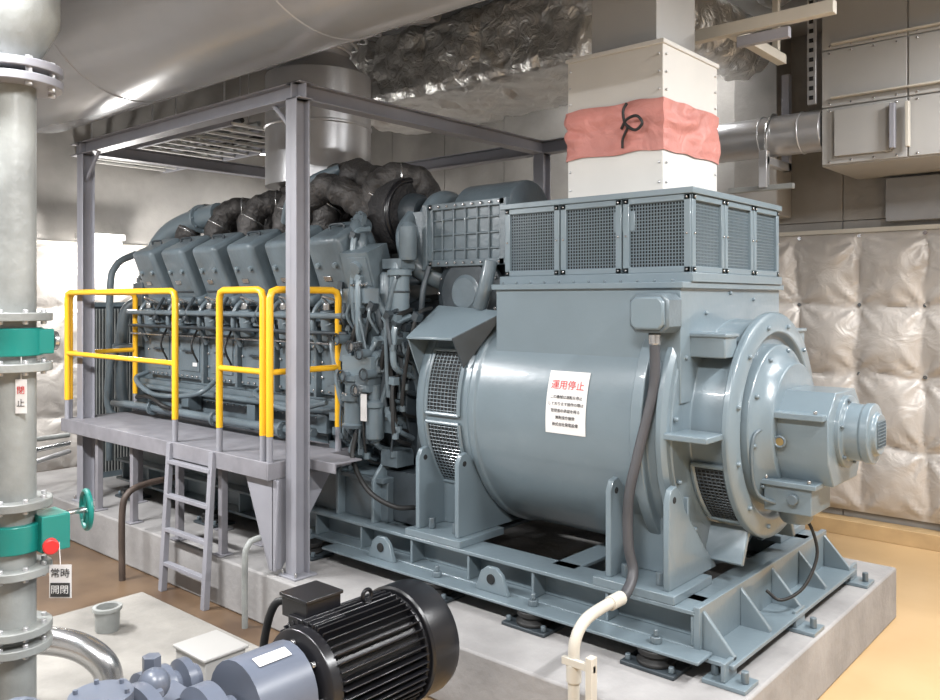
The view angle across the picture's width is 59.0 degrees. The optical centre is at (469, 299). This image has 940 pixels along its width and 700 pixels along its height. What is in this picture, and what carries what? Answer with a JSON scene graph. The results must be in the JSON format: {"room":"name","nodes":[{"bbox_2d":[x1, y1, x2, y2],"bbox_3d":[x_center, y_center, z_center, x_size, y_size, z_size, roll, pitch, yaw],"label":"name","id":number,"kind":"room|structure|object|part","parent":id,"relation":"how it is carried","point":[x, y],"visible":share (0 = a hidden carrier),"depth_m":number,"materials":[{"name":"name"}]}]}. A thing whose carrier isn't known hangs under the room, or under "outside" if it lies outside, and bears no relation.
{"room":"mechanical room","nodes":[
{"label":"mechanical room","id":0,"kind":"room"},
{"bbox_2d":[37,432,70,463],"bbox_3d":[-4.847,-0.400,6.620,3.012,4.600,1.324,0,0,-15],"label":"piping","id":1,"kind":"object","parent":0,"point":[61,435],"visible":0.45,"depth_m":6.96,"materials":[{"name":"metal"}]},
{"bbox_2d":[37,69,273,245],"bbox_3d":[-4.805,-0.450,7.529,0.150,4.700,9.400,0,0,41],"label":"wall","id":2,"kind":"structure","parent":0,"point":[134,203],"depth_m":8.82,"materials":[{"name":"paint"}]},
{"bbox_2d":[37,240,146,472],"bbox_3d":[-4.628,0.569,7.507,0.137,2.302,8.600,0,0,41],"label":"blanket","id":3,"kind":"object","parent":2,"relation":"attached to","point":[56,260],"visible":0.08,"depth_m":8.16,"materials":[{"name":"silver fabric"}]},
{"bbox_2d":[75,233,124,251],"bbox_3d":[-3.761,-0.575,8.343,0.350,0.170,0.440,0,0,41],"label":"wall lamp","id":4,"kind":"object","parent":2,"relation":"attached to","point":[107,244],"visible":0.5,"depth_m":8.28,"materials":[{"name":"white metal"}]},
{"bbox_2d":[267,0,493,69],"bbox_3d":[-0.347,-2.875,3.627,11.700,0.150,9.400,0,0,41],"label":"ceiling","id":5,"kind":"structure","parent":0,"point":[486,2],"depth_m":8.44,"materials":[{"name":"concrete"}]},
{"bbox_2d":[91,77,264,172],"bbox_3d":[-2.605,-2.090,7.796,2.710,1.420,0.930,0,0,41],"label":"cable tray","id":6,"kind":"object","parent":5,"relation":"hanging from","point":[244,149],"visible":0.51,"depth_m":7.52,"materials":[{"name":"grey metal"}]},
{"bbox_2d":[234,74,264,154],"bbox_3d":[-1.935,-2.157,8.871,0.160,1.286,1.250,0,0,41],"label":"rod","id":7,"kind":"object","parent":5,"relation":"hanging from","point":[248,74],"visible":0.14,"depth_m":8.49,"materials":[{"name":"metal"}]},
{"bbox_2d":[37,0,484,132],"bbox_3d":[-1.261,-2.047,4.586,6.360,1.506,1.212,0,0,41],"label":"exhaust silencer","id":8,"kind":"object","parent":5,"relation":"hanging from","point":[115,57],"visible":0.77,"depth_m":4.51,"materials":[{"name":"grey metal"}]},
{"bbox_2d":[555,0,790,81],"bbox_3d":[1.246,-2.299,5.973,2.876,0.986,1.385,0,0,-23],"label":"duct","id":9,"kind":"object","parent":5,"relation":"hanging from","point":[741,64],"visible":0.33,"depth_m":6.30,"materials":[{"name":"silver metal"}]},
{"bbox_2d":[350,0,591,134],"bbox_3d":[0.112,-2.031,7.339,2.917,0.716,1.306,0,0,41],"label":"duct","id":10,"kind":"object","parent":9,"relation":"attached to","point":[492,62],"visible":0.66,"depth_m":6.73,"materials":[{"name":"metal"}]},
{"bbox_2d":[695,0,836,64],"bbox_3d":[1.857,-2.125,5.006,0.900,1.330,0.820,0,0,41],"label":"framework","id":11,"kind":"object","parent":5,"relation":"hanging from","point":[739,31],"visible":0.77,"depth_m":4.71,"materials":[{"name":"beige paint"}]},
{"bbox_2d":[37,528,939,699],"bbox_3d":[-0.347,1.975,3.627,11.700,0.150,9.400,0,0,41],"label":"floor","id":12,"kind":"structure","parent":0,"point":[902,662],"depth_m":5.15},
{"bbox_2d":[0,0,94,699],"bbox_3d":[-1.605,-0.445,3.040,0.316,4.690,0.437,0,0,41],"label":"pipe","id":13,"kind":"object","parent":12,"relation":"on","point":[28,28],"visible":1,"depth_m":2.94,"materials":[{"name":"metal"}]},
{"bbox_2d":[37,627,123,680],"bbox_3d":[-2.040,1.633,3.581,1.200,0.536,0.200,0,0,3],"label":"pipe","id":14,"kind":"object","parent":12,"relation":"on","point":[84,649],"visible":0.53,"depth_m":3.51,"materials":[{"name":"metal"}]},
{"bbox_2d":[95,302,132,477],"bbox_3d":[-3.219,0.810,7.603,0.060,1.580,0.660,0,0,41],"label":"radiator","id":15,"kind":"object","parent":12,"relation":"on","point":[114,467],"visible":0.27,"depth_m":7.49,"materials":[{"name":"metal"}]},
{"bbox_2d":[118,474,174,580],"bbox_3d":[-2.248,1.578,5.795,0.052,0.644,0.451,0,0,32],"label":"drain pipe","id":16,"kind":"object","parent":12,"relation":"on","point":[123,502],"visible":0.94,"depth_m":5.62,"materials":[{"name":"brown metal"}]},
{"bbox_2d":[37,592,258,699],"bbox_3d":[-1.518,1.840,3.389,2.950,0.120,1.900,0,0,41],"label":"concrete plinth","id":17,"kind":"object","parent":12,"relation":"on","point":[148,624],"visible":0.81,"depth_m":4.39,"materials":[{"name":"concrete"}]},
{"bbox_2d":[92,601,121,633],"bbox_3d":[-1.956,1.715,4.476,0.149,0.130,0.149,0,0,41],"label":"pipe stub","id":18,"kind":"object","parent":17,"relation":"on","point":[106,614],"visible":1,"depth_m":4.43,"materials":[{"name":"paint"}]},
{"bbox_2d":[9,640,318,699],"bbox_3d":[-0.889,1.462,2.712,0.671,0.637,1.810,0,0,41],"label":"pump","id":19,"kind":"object","parent":17,"relation":"on","point":[277,670],"visible":1,"depth_m":2.74,"materials":[{"name":"paint"}]},
{"bbox_2d":[173,630,248,680],"bbox_3d":[-1.145,1.649,3.657,0.260,0.262,0.225,0,0,41],"label":"junction box","id":20,"kind":"object","parent":17,"relation":"on","point":[207,650],"visible":0.28,"depth_m":3.62,"materials":[{"name":"metal"}]},
{"bbox_2d":[259,579,459,699],"bbox_3d":[-0.442,1.423,3.204,0.586,0.656,0.670,0,0,41],"label":"motor","id":21,"kind":"object","parent":17,"relation":"on","point":[397,640],"visible":0.88,"depth_m":3.08,"materials":[{"name":"black paint"}]},
{"bbox_2d":[61,286,361,610],"bbox_3d":[-1.904,0.909,5.803,3.070,1.981,0.745,0,0,41],"label":"access platform","id":22,"kind":"object","parent":12,"relation":"on","point":[260,456],"visible":0.95,"depth_m":5.25,"materials":[{"name":"paint"}]},
{"bbox_2d":[242,535,260,628],"bbox_3d":[-1.182,1.640,4.950,0.035,0.520,0.409,0,0,41],"label":"pipe","id":23,"kind":"object","parent":12,"relation":"on","point":[245,552],"visible":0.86,"depth_m":4.80,"materials":[{"name":"metal"}]},
{"bbox_2d":[71,79,566,581],"bbox_3d":[-1.188,0.170,6.575,3.250,2.860,2.550,0,0,41],"label":"frame","id":24,"kind":"object","parent":12,"relation":"on","point":[297,96],"visible":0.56,"depth_m":5.39,"materials":[{"name":"grey paint"}]},
{"bbox_2d":[37,467,895,699],"bbox_3d":[-0.831,1.750,6.224,6.750,0.300,2.570,0,0,41],"label":"concrete plinth","id":25,"kind":"object","parent":12,"relation":"on","point":[497,661],"visible":0.31,"depth_m":4.38,"materials":[{"name":"white concrete"}]},
{"bbox_2d":[115,444,874,695],"bbox_3d":[-0.395,1.260,5.835,5.560,0.680,1.900,0,0,41],"label":"base","id":26,"kind":"object","parent":25,"relation":"on","point":[725,623],"visible":0.47,"depth_m":4.24,"materials":[{"name":"paint"}]},
{"bbox_2d":[104,158,546,524],"bbox_3d":[-1.117,0.208,6.385,4.253,2.384,1.788,0,0,41],"label":"engine","id":27,"kind":"object","parent":26,"relation":"on","point":[396,247],"visible":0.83,"depth_m":5.38,"materials":[{"name":"paint"}]},
{"bbox_2d":[264,14,441,190],"bbox_3d":[-0.945,-1.750,6.449,1.357,1.739,0.835,0,0,19],"label":"exhaust riser","id":28,"kind":"object","parent":27,"relation":"on","point":[335,136],"visible":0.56,"depth_m":6.21,"materials":[{"name":"metal"}]},
{"bbox_2d":[405,186,886,605],"bbox_3d":[0.957,0.459,4.517,2.330,1.978,1.822,0,0,41],"label":"generator","id":29,"kind":"object","parent":26,"relation":"on","point":[644,385],"visible":1,"depth_m":4.07,"materials":[{"name":"paint"}]},
{"bbox_2d":[406,305,496,373],"bbox_3d":[-0.065,0.255,4.689,0.565,0.447,0.270,0,0,41],"label":"hood","id":30,"kind":"object","parent":29,"relation":"attached to","point":[450,340],"depth_m":4.67,"materials":[{"name":"paint"}]},
{"bbox_3d":[0.757,0.620,4.827,1.620,1.500,1.500,0,0,41],"label":"stator frame","id":31,"kind":"part","parent":29,"relation":"part of","materials":[{"name":"paint"}]},
{"bbox_2d":[566,0,718,197],"bbox_3d":[0.965,-1.660,4.624,0.610,2.260,0.660,0,0,41],"label":"ventilation duct","id":32,"kind":"object","parent":29,"relation":"on","point":[642,49],"visible":0.86,"depth_m":4.42,"materials":[{"name":"metal"}]},
{"bbox_2d":[564,96,720,164],"bbox_3d":[0.956,-0.898,4.614,0.652,0.285,0.728,0,0,41],"label":"wrap","id":33,"kind":"object","parent":32,"relation":"on","point":[659,123],"visible":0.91,"depth_m":4.38,"materials":[{"name":"pink fabric"}]},
{"bbox_2d":[511,200,773,270],"bbox_3d":[0.968,-0.315,4.632,1.070,0.314,1.030,0,0,41],"label":"vent","id":34,"kind":"object","parent":29,"relation":"attached to","point":[620,235],"depth_m":4.21,"materials":[{"name":"metal"}]},
{"bbox_2d":[562,591,626,699],"bbox_3d":[0.551,1.585,3.438,0.160,0.631,0.420,0,0,41],"label":"cable conduit","id":35,"kind":"object","parent":12,"relation":"on","point":[575,666],"visible":1,"depth_m":3.31,"materials":[{"name":"beige paint"}]},
{"bbox_2d":[805,512,939,551],"bbox_3d":[2.696,1.840,7.103,11.700,0.120,0.160,0,0,41],"label":"kerb","id":36,"kind":"object","parent":12,"relation":"on","point":[910,536],"depth_m":6.55,"materials":[{"name":"paint"}]},
{"bbox_2d":[371,32,939,530],"bbox_3d":[2.815,-0.450,7.238,11.700,4.700,0.200,0,0,41],"label":"wall","id":37,"kind":"structure","parent":0,"point":[822,198],"depth_m":7.15,"materials":[{"name":"concrete"}]},
{"bbox_2d":[734,38,790,218],"bbox_3d":[2.516,-1.470,7.140,0.380,1.540,0.320,0,0,41],"label":"pilaster","id":38,"kind":"object","parent":37,"relation":"attached to","point":[759,96],"depth_m":7.01,"materials":[{"name":"grey concrete"}]},
{"bbox_2d":[726,0,821,37],"bbox_3d":[2.630,-2.520,7.027,11.500,0.540,0.340,0,0,41],"label":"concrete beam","id":39,"kind":"object","parent":37,"relation":"attached to","point":[752,7],"visible":0.04,"depth_m":6.96,"materials":[{"name":"grey concrete"}]},
{"bbox_2d":[779,224,939,523],"bbox_3d":[2.737,0.569,7.074,11.400,2.302,0.142,0,0,41],"label":"blanket","id":40,"kind":"object","parent":37,"relation":"attached to","point":[867,300],"visible":0.12,"depth_m":6.58,"materials":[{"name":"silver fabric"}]},
{"bbox_2d":[886,174,939,221],"bbox_3d":[4.462,-0.790,5.590,3.050,0.340,0.090,0,0,41],"label":"board","id":41,"kind":"object","parent":37,"relation":"attached to","point":[911,198],"depth_m":6.43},
{"bbox_2d":[822,0,939,179],"bbox_3d":[4.157,-1.600,5.265,3.477,1.237,0.957,0,0,41],"label":"air duct","id":42,"kind":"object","parent":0,"point":[881,58],"depth_m":5.85,"materials":[{"name":"beige metal"}]},
{"bbox_2d":[718,109,821,162],"bbox_3d":[2.163,-1.270,6.639,1.310,0.324,0.324,0,0,41],"label":"insulated pipe","id":43,"kind":"object","parent":42,"relation":"attached to","point":[796,133],"visible":0.5,"depth_m":6.34,"materials":[{"name":"metal"}]},
{"bbox_2d":[807,0,816,104],"bbox_3d":[2.515,-1.830,6.106,0.060,0.780,0.038,0,0,41],"label":"upright","id":44,"kind":"object","parent":42,"relation":"attached to","point":[811,24],"visible":0.85,"depth_m":6.09,"materials":[{"name":"metal"}]},
{"bbox_2d":[728,74,794,193],"bbox_3d":[2.361,-1.315,6.492,0.500,0.970,0.520,0,0,41],"label":"support bracket","id":45,"kind":"object","parent":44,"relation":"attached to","point":[765,161],"visible":0.8,"depth_m":6.38,"materials":[{"name":"metal"}]}
]}

